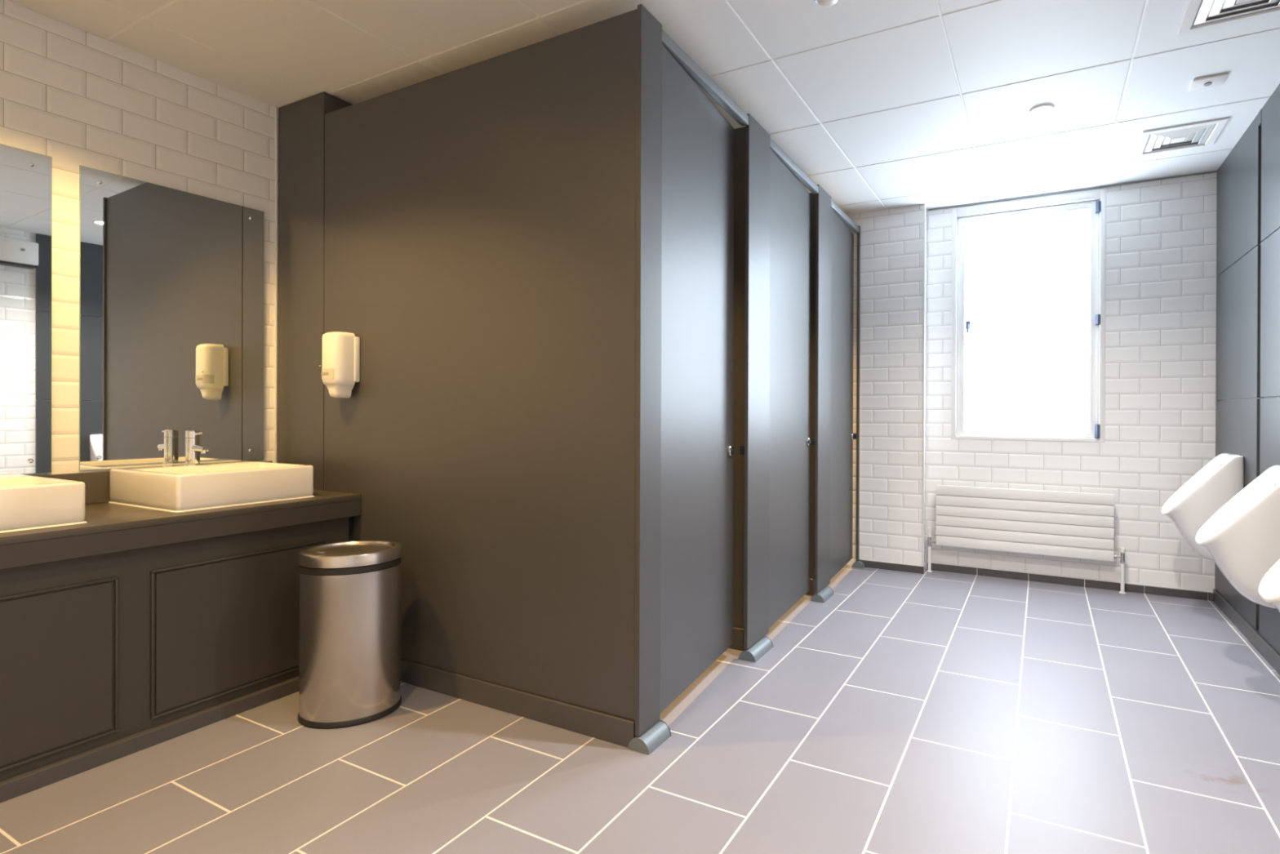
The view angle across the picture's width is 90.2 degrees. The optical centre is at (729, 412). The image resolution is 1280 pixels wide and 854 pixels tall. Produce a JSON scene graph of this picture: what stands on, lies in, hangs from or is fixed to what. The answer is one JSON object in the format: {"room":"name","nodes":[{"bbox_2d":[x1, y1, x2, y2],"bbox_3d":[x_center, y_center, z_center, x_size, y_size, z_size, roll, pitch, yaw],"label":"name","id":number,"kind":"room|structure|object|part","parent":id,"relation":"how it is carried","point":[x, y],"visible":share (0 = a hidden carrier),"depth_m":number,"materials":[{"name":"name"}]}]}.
{"room":"public restroom","nodes":[
{"label":"public restroom","id":0,"kind":"room"},
{"bbox_2d":[0,0,279,475],"bbox_3d":[-2.090,-0.182,3.002,0.120,2.586,5.659,0,0,26],"label":"wall","id":1,"kind":"structure","parent":0,"point":[73,96],"depth_m":2.38,"materials":[{"name":"tile"}]},
{"bbox_2d":[0,143,52,475],"bbox_3d":[-2.525,-0.344,1.959,0.013,1.111,0.600,0,0,28],"label":"wall mirror","id":2,"kind":"object","parent":1,"relation":"attached to","point":[25,176],"visible":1,"depth_m":2.17,"materials":[{"name":"clear glass"}]},
{"bbox_2d":[79,164,264,471],"bbox_3d":[-2.224,-0.344,2.564,0.013,1.111,0.600,0,0,28],"label":"wall mirror","id":3,"kind":"object","parent":1,"relation":"attached to","point":[171,280],"visible":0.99,"depth_m":2.52,"materials":[{"name":"clear glass"}]},
{"bbox_2d":[0,461,360,568],"bbox_3d":[-2.296,0.322,1.764,0.614,0.204,2.218,0,0,26],"label":"countertop","id":4,"kind":"structure","parent":1,"relation":"attached to","point":[108,527],"depth_m":2.09,"materials":[{"name":"laminate"}]},
{"bbox_2d":[0,474,86,533],"bbox_3d":[-2.293,0.273,1.844,0.514,0.126,0.458,0,0,26],"label":"basin","id":5,"kind":"object","parent":4,"relation":"in","point":[27,502],"visible":1,"depth_m":1.86,"materials":[{"name":"white ceramic"}]},
{"bbox_2d":[108,460,314,512],"bbox_3d":[-1.992,0.273,2.449,0.514,0.126,0.458,0,0,26],"label":"basin","id":6,"kind":"object","parent":4,"relation":"in","point":[175,488],"visible":1,"depth_m":2.30,"materials":[{"name":"white ceramic"}]},
{"bbox_2d":[183,430,208,465],"bbox_3d":[-2.112,0.140,2.509,0.126,0.139,0.054,0,0,26],"label":"tap","id":7,"kind":"object","parent":6,"relation":"on","point":[193,447],"visible":1,"depth_m":2.50,"materials":[{"name":"silver metal"}]},
{"bbox_3d":[-2.103,0.083,2.504,0.064,0.016,0.010,0,0,26],"label":"lever","id":8,"kind":"part","parent":7,"relation":"part of","materials":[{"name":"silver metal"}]},
{"bbox_3d":[-2.096,0.144,2.501,0.089,0.032,0.024,0,0,26],"label":"spout","id":9,"kind":"part","parent":7,"relation":"part of","materials":[{"name":"silver metal"}]},
{"bbox_2d":[274,106,277,462],"bbox_3d":[-2.072,-0.531,2.887,0.008,1.725,0.010,0,0,26],"label":"trim","id":10,"kind":"structure","parent":1,"relation":"attached to","point":[276,108],"depth_m":2.88,"materials":[{"name":"metal"}]},
{"bbox_2d":[278,91,352,490],"bbox_3d":[-1.879,-0.209,2.878,0.338,2.367,0.145,0,0,26],"label":"column","id":11,"kind":"structure","parent":0,"point":[301,128],"depth_m":2.81,"materials":[{"name":"laminate"}]},
{"bbox_2d":[0,564,1279,853],"bbox_3d":[-0.196,1.099,2.145,4.244,0.060,5.769,0,0,26],"label":"floor","id":12,"kind":"structure","parent":0,"point":[941,798],"depth_m":1.94,"materials":[{"name":"tile"}]},
{"bbox_2d":[0,516,351,802],"bbox_3d":[-2.069,0.744,1.651,0.090,0.637,2.218,0,0,26],"label":"vanity cabinet","id":13,"kind":"object","parent":12,"relation":"on","point":[104,658],"visible":0.76,"depth_m":2.01,"materials":[{"name":"laminate"}]},
{"bbox_3d":[-2.026,0.747,1.699,0.005,0.454,0.556,0,0,26],"label":"door panel","id":14,"kind":"part","parent":13,"relation":"part of","materials":[{"name":"laminate"}]},
{"bbox_3d":[-1.737,0.747,2.281,0.005,0.454,0.532,0,0,26],"label":"door panel","id":15,"kind":"part","parent":13,"relation":"part of","materials":[{"name":"laminate"}]},
{"bbox_3d":[-1.605,0.719,2.644,0.038,0.588,0.027,0,0,26],"label":"post","id":16,"kind":"part","parent":13,"relation":"part of","materials":[{"name":"black wood"}]},
{"bbox_2d":[297,540,401,728],"bbox_3d":[-1.353,0.773,2.262,0.311,0.582,0.292,0,0,26],"label":"waste bin","id":17,"kind":"object","parent":12,"relation":"on","point":[349,641],"visible":1,"depth_m":2.15,"materials":[{"name":"silver metal"}]},
{"bbox_2d":[400,657,635,746],"bbox_3d":[-0.930,1.023,2.328,1.408,0.084,0.021,0,0,26],"label":"baseboard","id":18,"kind":"structure","parent":12,"relation":"on","point":[612,728],"depth_m":2.21,"materials":[{"name":"dark laminate"}]},
{"bbox_2d":[324,8,637,719],"bbox_3d":[-1.019,-0.155,2.381,1.634,2.267,0.019,0,0,26],"label":"panel","id":19,"kind":"object","parent":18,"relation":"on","point":[480,255],"visible":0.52,"depth_m":2.27,"materials":[{"name":"laminate"}]},
{"bbox_2d":[319,331,359,398],"bbox_3d":[-1.611,-0.195,2.607,0.122,0.268,0.102,0,0,26],"label":"soap dispenser","id":20,"kind":"object","parent":19,"relation":"attached to","point":[340,368],"visible":1,"depth_m":2.57,"materials":[{"name":"white plastic"}]},
{"bbox_2d":[320,372,328,375],"bbox_3d":[-1.643,-0.158,2.567,0.048,0.011,0.001,0,0,26],"label":"print","id":21,"kind":"object","parent":20,"relation":"attached to","point":[322,373],"depth_m":2.57},
{"bbox_3d":[-1.613,-0.086,2.606,0.102,0.051,0.066,0,0,26],"label":"push lever","id":22,"kind":"part","parent":20,"relation":"part of","materials":[{"name":"white plastic"}]},
{"bbox_3d":[-1.593,-0.221,2.642,0.122,0.188,0.024,0,0,26],"label":"plate","id":23,"kind":"part","parent":20,"relation":"part of","materials":[{"name":"white plastic"}]},
{"bbox_2d":[627,4,671,754],"bbox_3d":[-0.254,-0.110,2.047,0.082,2.358,0.130,0,0,26],"label":"pilaster","id":24,"kind":"object","parent":12,"relation":"on","point":[651,731],"visible":1,"depth_m":2.03,"materials":[{"name":"laminate"}]},
{"bbox_3d":[-0.261,-0.133,2.051,0.017,2.313,0.122,0,0,26],"label":"post","id":25,"kind":"part","parent":24,"relation":"part of","materials":[{"name":"laminate"}]},
{"bbox_2d":[659,44,734,713],"bbox_3d":[-0.117,-0.112,2.426,0.050,2.238,0.689,0,0,21],"label":"door","id":26,"kind":"structure","parent":24,"relation":"attached to","point":[697,450],"depth_m":2.37,"materials":[{"name":"laminate"}]},
{"bbox_2d":[728,126,746,650],"bbox_3d":[-0.582,-0.112,3.172,1.552,2.354,0.038,0,0,26],"label":"wall","id":27,"kind":"structure","parent":12,"relation":"on","point":[739,133],"depth_m":2.85,"materials":[{"name":"dark laminate"}]},
{"bbox_3d":[-0.604,1.016,3.184,1.510,0.098,0.038,0,0,26],"label":"skirting","id":28,"kind":"part","parent":27,"relation":"part of","materials":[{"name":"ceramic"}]},
{"bbox_2d":[738,113,773,662],"bbox_3d":[0.133,-0.111,2.827,0.082,2.358,0.241,0,0,26],"label":"pilaster","id":29,"kind":"object","parent":12,"relation":"on","point":[755,450],"visible":0.98,"depth_m":2.81,"materials":[{"name":"laminate"}]},
{"bbox_2d":[662,29,748,126],"bbox_3d":[-0.084,-1.257,2.418,0.033,0.039,0.690,0,0,26],"label":"rail","id":30,"kind":"object","parent":29,"relation":"attached to","point":[697,74],"visible":0.76,"depth_m":2.38,"materials":[{"name":"metal"}]},
{"bbox_2d":[768,149,810,627],"bbox_3d":[0.309,-0.113,3.259,0.050,2.238,0.697,0,0,23],"label":"door","id":31,"kind":"structure","parent":29,"relation":"attached to","point":[789,441],"depth_m":3.21,"materials":[{"name":"laminate"}]},
{"bbox_2d":[805,192,816,595],"bbox_3d":[-0.159,-0.112,4.025,1.552,2.354,0.038,0,0,26],"label":"wall","id":32,"kind":"structure","parent":12,"relation":"on","point":[813,197],"depth_m":3.69,"materials":[{"name":"laminate"}]},
{"bbox_3d":[-0.181,1.016,4.037,1.510,0.098,0.038,0,0,26],"label":"skirting","id":33,"kind":"part","parent":32,"relation":"part of","materials":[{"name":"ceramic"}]},
{"bbox_3d":[-0.158,-0.162,4.025,1.552,2.254,0.019,0,0,26],"label":"panel","id":34,"kind":"part","parent":32,"relation":"part of","materials":[{"name":"laminate"}]},
{"bbox_2d":[810,184,834,602],"bbox_3d":[0.554,-0.111,3.674,0.082,2.358,0.242,0,0,26],"label":"pilaster","id":35,"kind":"object","parent":12,"relation":"on","point":[823,593],"visible":0.99,"depth_m":3.64,"materials":[{"name":"laminate"}]},
{"bbox_2d":[770,138,818,194],"bbox_3d":[0.333,-1.257,3.258,0.033,0.039,0.705,0,0,26],"label":"rail","id":36,"kind":"object","parent":35,"relation":"attached to","point":[794,169],"visible":0.74,"depth_m":3.25,"materials":[{"name":"metal"}]},
{"bbox_2d":[830,208,853,579],"bbox_3d":[0.719,-0.113,4.077,0.050,2.238,0.635,0,0,23],"label":"door","id":37,"kind":"structure","parent":35,"relation":"attached to","point":[842,435],"depth_m":4.05,"materials":[{"name":"laminate"}]},
{"bbox_2d":[831,200,858,233],"bbox_3d":[0.739,-1.257,4.075,0.033,0.039,0.639,0,0,26],"label":"rail","id":38,"kind":"object","parent":35,"relation":"attached to","point":[846,220],"visible":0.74,"depth_m":4.08,"materials":[{"name":"metal"}]},
{"bbox_2d":[851,225,865,568],"bbox_3d":[0.896,-0.111,4.363,0.082,2.358,0.049,0,0,26],"label":"pilaster","id":39,"kind":"object","parent":12,"relation":"on","point":[858,563],"visible":0.88,"depth_m":4.36,"materials":[{"name":"laminate"}]},
{"bbox_3d":[0.892,-0.133,4.374,0.017,2.313,0.029,0,0,26],"label":"post","id":40,"kind":"part","parent":39,"relation":"part of","materials":[{"name":"laminate"}]},
{"bbox_2d":[845,204,926,570],"bbox_3d":[0.963,-0.159,4.439,0.792,2.456,0.129,0,0,26],"label":"wall pier","id":41,"kind":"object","parent":12,"relation":"on","point":[891,351],"visible":0.5,"depth_m":4.30,"materials":[{"name":"tile"}]},
{"bbox_2d":[859,558,924,573],"bbox_3d":[1.094,1.046,4.297,0.442,0.046,0.008,0,0,26],"label":"baseboard","id":42,"kind":"object","parent":41,"relation":"attached to","point":[895,566],"visible":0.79,"depth_m":4.28,"materials":[{"name":"ceramic"}]},
{"bbox_2d":[7,0,1279,214],"bbox_3d":[-0.221,-1.397,2.074,4.044,0.020,5.419,0,0,26],"label":"ceiling","id":43,"kind":"structure","parent":0,"point":[302,43],"depth_m":2.51,"materials":[{"name":"tile"}]},
{"bbox_2d":[102,0,1279,209],"bbox_3d":[-0.211,-1.434,2.091,4.284,0.087,5.699,0,0,26],"label":"grid","id":44,"kind":"object","parent":43,"relation":"attached to","point":[171,1],"depth_m":2.45,"materials":[{"name":"white metal"}]},
{"bbox_2d":[813,0,839,7],"bbox_3d":[0.324,-1.367,2.085,0.100,0.035,0.100,0,0,26],"label":"smoke detector","id":45,"kind":"object","parent":43,"relation":"attached to","point":[824,3],"visible":1,"depth_m":2.09,"materials":[{"name":"white plastic"}]},
{"bbox_2d":[1029,103,1054,115],"bbox_3d":[1.426,-1.378,2.880,0.104,0.008,0.104,0,0,26],"label":"recessed light","id":46,"kind":"object","parent":43,"relation":"in","point":[1046,108],"visible":1,"depth_m":2.87,"materials":[{"name":"white plastic"}]},
{"bbox_2d":[1031,106,1052,115],"bbox_3d":[1.426,-1.379,2.880,0.082,0.003,0.082,0,0,26],"label":"diffuser","id":47,"kind":"object","parent":46,"relation":"attached to","point":[1035,110],"depth_m":2.88,"materials":[{"name":"white plastic"}]},
{"bbox_2d":[1133,116,1230,157],"bbox_3d":[2.258,-1.375,3.177,0.344,0.011,0.344,0,0,26],"label":"ceiling vent","id":48,"kind":"object","parent":43,"relation":"in","point":[1203,134],"visible":1,"depth_m":3.16,"materials":[{"name":"white metal"}]},
{"bbox_3d":[2.258,-1.371,3.177,0.060,0.003,0.060,0,0,26],"label":"plate","id":49,"kind":"part","parent":48,"relation":"part of","materials":[{"name":"white metal"}]},
{"bbox_2d":[1188,72,1227,91],"bbox_3d":[1.994,-1.373,2.633,0.116,0.014,0.100,0,0,26],"label":"sensor","id":50,"kind":"object","parent":43,"relation":"attached to","point":[1215,81],"visible":1,"depth_m":2.62,"materials":[{"name":"white plastic"}]},
{"bbox_2d":[1176,0,1279,36],"bbox_3d":[1.713,-1.375,2.080,0.344,0.011,0.344,0,0,26],"label":"ceiling vent","id":51,"kind":"object","parent":43,"relation":"in","point":[1199,15],"visible":1,"depth_m":2.17,"materials":[{"name":"white metal"}]},
{"bbox_3d":[1.713,-1.371,2.080,0.060,0.003,0.060,0,0,26],"label":"plate","id":52,"kind":"part","parent":51,"relation":"part of","materials":[{"name":"white metal"}]},
{"bbox_2d":[925,170,1217,600],"bbox_3d":[1.069,-0.174,4.548,4.164,2.586,0.160,0,0,26],"label":"wall","id":53,"kind":"structure","parent":0,"point":[1161,277],"depth_m":3.79,"materials":[{"name":"tile"}]},
{"bbox_2d":[922,204,925,566],"bbox_3d":[1.294,-0.181,4.201,0.012,2.408,0.013,0,0,26],"label":"trim","id":54,"kind":"structure","parent":53,"relation":"attached to","point":[924,205],"depth_m":4.20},
{"bbox_2d":[935,484,1114,561],"bbox_3d":[1.851,0.684,4.021,1.018,0.399,0.088,0,0,26],"label":"radiator","id":55,"kind":"object","parent":53,"relation":"attached to","point":[1077,525],"visible":1,"depth_m":3.96,"materials":[{"name":"white metal"}]},
{"bbox_2d":[926,527,935,572],"bbox_3d":[1.357,0.922,4.244,0.062,0.297,0.038,0,0,26],"label":"radiator valve","id":56,"kind":"object","parent":55,"relation":"attached to","point":[930,540],"visible":1,"depth_m":4.24,"materials":[{"name":"silver metal"}]},
{"bbox_2d":[1114,546,1126,594],"bbox_3d":[2.327,0.939,3.763,0.064,0.272,0.038,0,0,26],"label":"radiator valve","id":57,"kind":"object","parent":55,"relation":"attached to","point":[1122,550],"visible":1,"depth_m":3.75,"materials":[{"name":"silver metal"}]},
{"bbox_2d":[951,187,1106,442],"bbox_3d":[1.905,-0.597,4.074,0.892,1.554,0.086,0,0,26],"label":"window","id":58,"kind":"structure","parent":53,"relation":"in","point":[1028,339],"depth_m":4.06,"materials":[{"name":"white glass"}]},
{"bbox_3d":[1.588,-0.571,4.206,0.030,0.084,0.034,0,0,26],"label":"handle","id":59,"kind":"part","parent":58,"relation":"part of","materials":[{"name":"silver metal"}]},
{"bbox_2d":[927,561,1212,600],"bbox_3d":[2.057,1.050,3.963,1.576,0.046,0.010,0,0,26],"label":"baseboard","id":60,"kind":"structure","parent":53,"relation":"attached to","point":[1193,594],"depth_m":3.92,"materials":[{"name":"ceramic"}]},
{"bbox_2d":[928,170,1216,210],"bbox_3d":[2.069,-1.378,3.955,1.584,0.008,0.012,0,0,26],"label":"trim","id":61,"kind":"structure","parent":53,"relation":"attached to","point":[1213,171],"depth_m":3.91,"materials":[{"name":"metal"}]},
{"bbox_2d":[1221,396,1279,400],"bbox_3d":[1.649,-0.166,1.168,0.120,2.586,5.699,0,0,26],"label":"wall","id":62,"kind":"structure","parent":0,"point":[1268,397],"depth_m":3.06,"materials":[{"name":"laminate"}]},
{"bbox_2d":[1214,114,1261,630],"bbox_3d":[2.610,-0.189,3.255,0.014,2.380,0.777,0,0,26],"label":"wall panel","id":63,"kind":"object","parent":62,"relation":"attached to","point":[1238,177],"visible":0.85,"depth_m":3.17,"materials":[{"name":"grey laminate"}]},
{"bbox_2d":[1160,453,1244,560],"bbox_3d":[2.424,0.482,3.262,0.320,0.544,0.288,0,0,26],"label":"urinal","id":64,"kind":"object","parent":63,"relation":"attached to","point":[1222,478],"visible":0.67,"depth_m":3.16,"materials":[{"name":"white ceramic"}]},
{"bbox_2d":[1213,588,1279,674],"bbox_3d":[1.571,1.040,1.183,0.024,0.072,5.396,0,0,26],"label":"baseboard","id":65,"kind":"structure","parent":62,"relation":"attached to","point":[1255,638],"depth_m":2.97,"materials":[{"name":"ceramic"}]},
{"bbox_2d":[1257,109,1261,126],"bbox_3d":[2.431,-1.348,2.885,0.015,0.061,0.044,0,0,26],"label":"trim","id":66,"kind":"structure","parent":62,"relation":"attached to","point":[1260,112],"depth_m":2.89,"materials":[{"name":"silver metal"}]},
{"bbox_2d":[1259,173,1263,419],"bbox_3d":[2.432,-0.169,2.885,0.004,2.341,0.046,0,0,26],"label":"trim","id":67,"kind":"structure","parent":62,"relation":"attached to","point":[1260,174],"depth_m":2.90,"materials":[{"name":"silver metal"}]},
{"bbox_2d":[1258,84,1279,653],"bbox_3d":[2.021,-0.188,2.068,0.014,2.380,1.782,0,0,26],"label":"wall panel","id":68,"kind":"object","parent":62,"relation":"attached to","point":[1269,421],"visible":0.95,"depth_m":2.74,"materials":[{"name":"grey laminate"}]},
{"bbox_2d":[1195,465,1279,608],"bbox_3d":[2.049,0.482,2.506,0.320,0.544,0.288,0,0,26],"label":"urinal","id":69,"kind":"object","parent":68,"relation":"attached to","point":[1242,537],"visible":0.88,"depth_m":2.42,"materials":[{"name":"white ceramic"}]},
{"bbox_2d":[1257,559,1279,612],"bbox_3d":[1.668,0.482,1.740,0.320,0.544,0.288,0,0,26],"label":"urinal","id":70,"kind":"object","parent":68,"relation":"attached to","point":[1268,589],"visible":1,"depth_m":1.85,"materials":[{"name":"white ceramic"}]}
]}

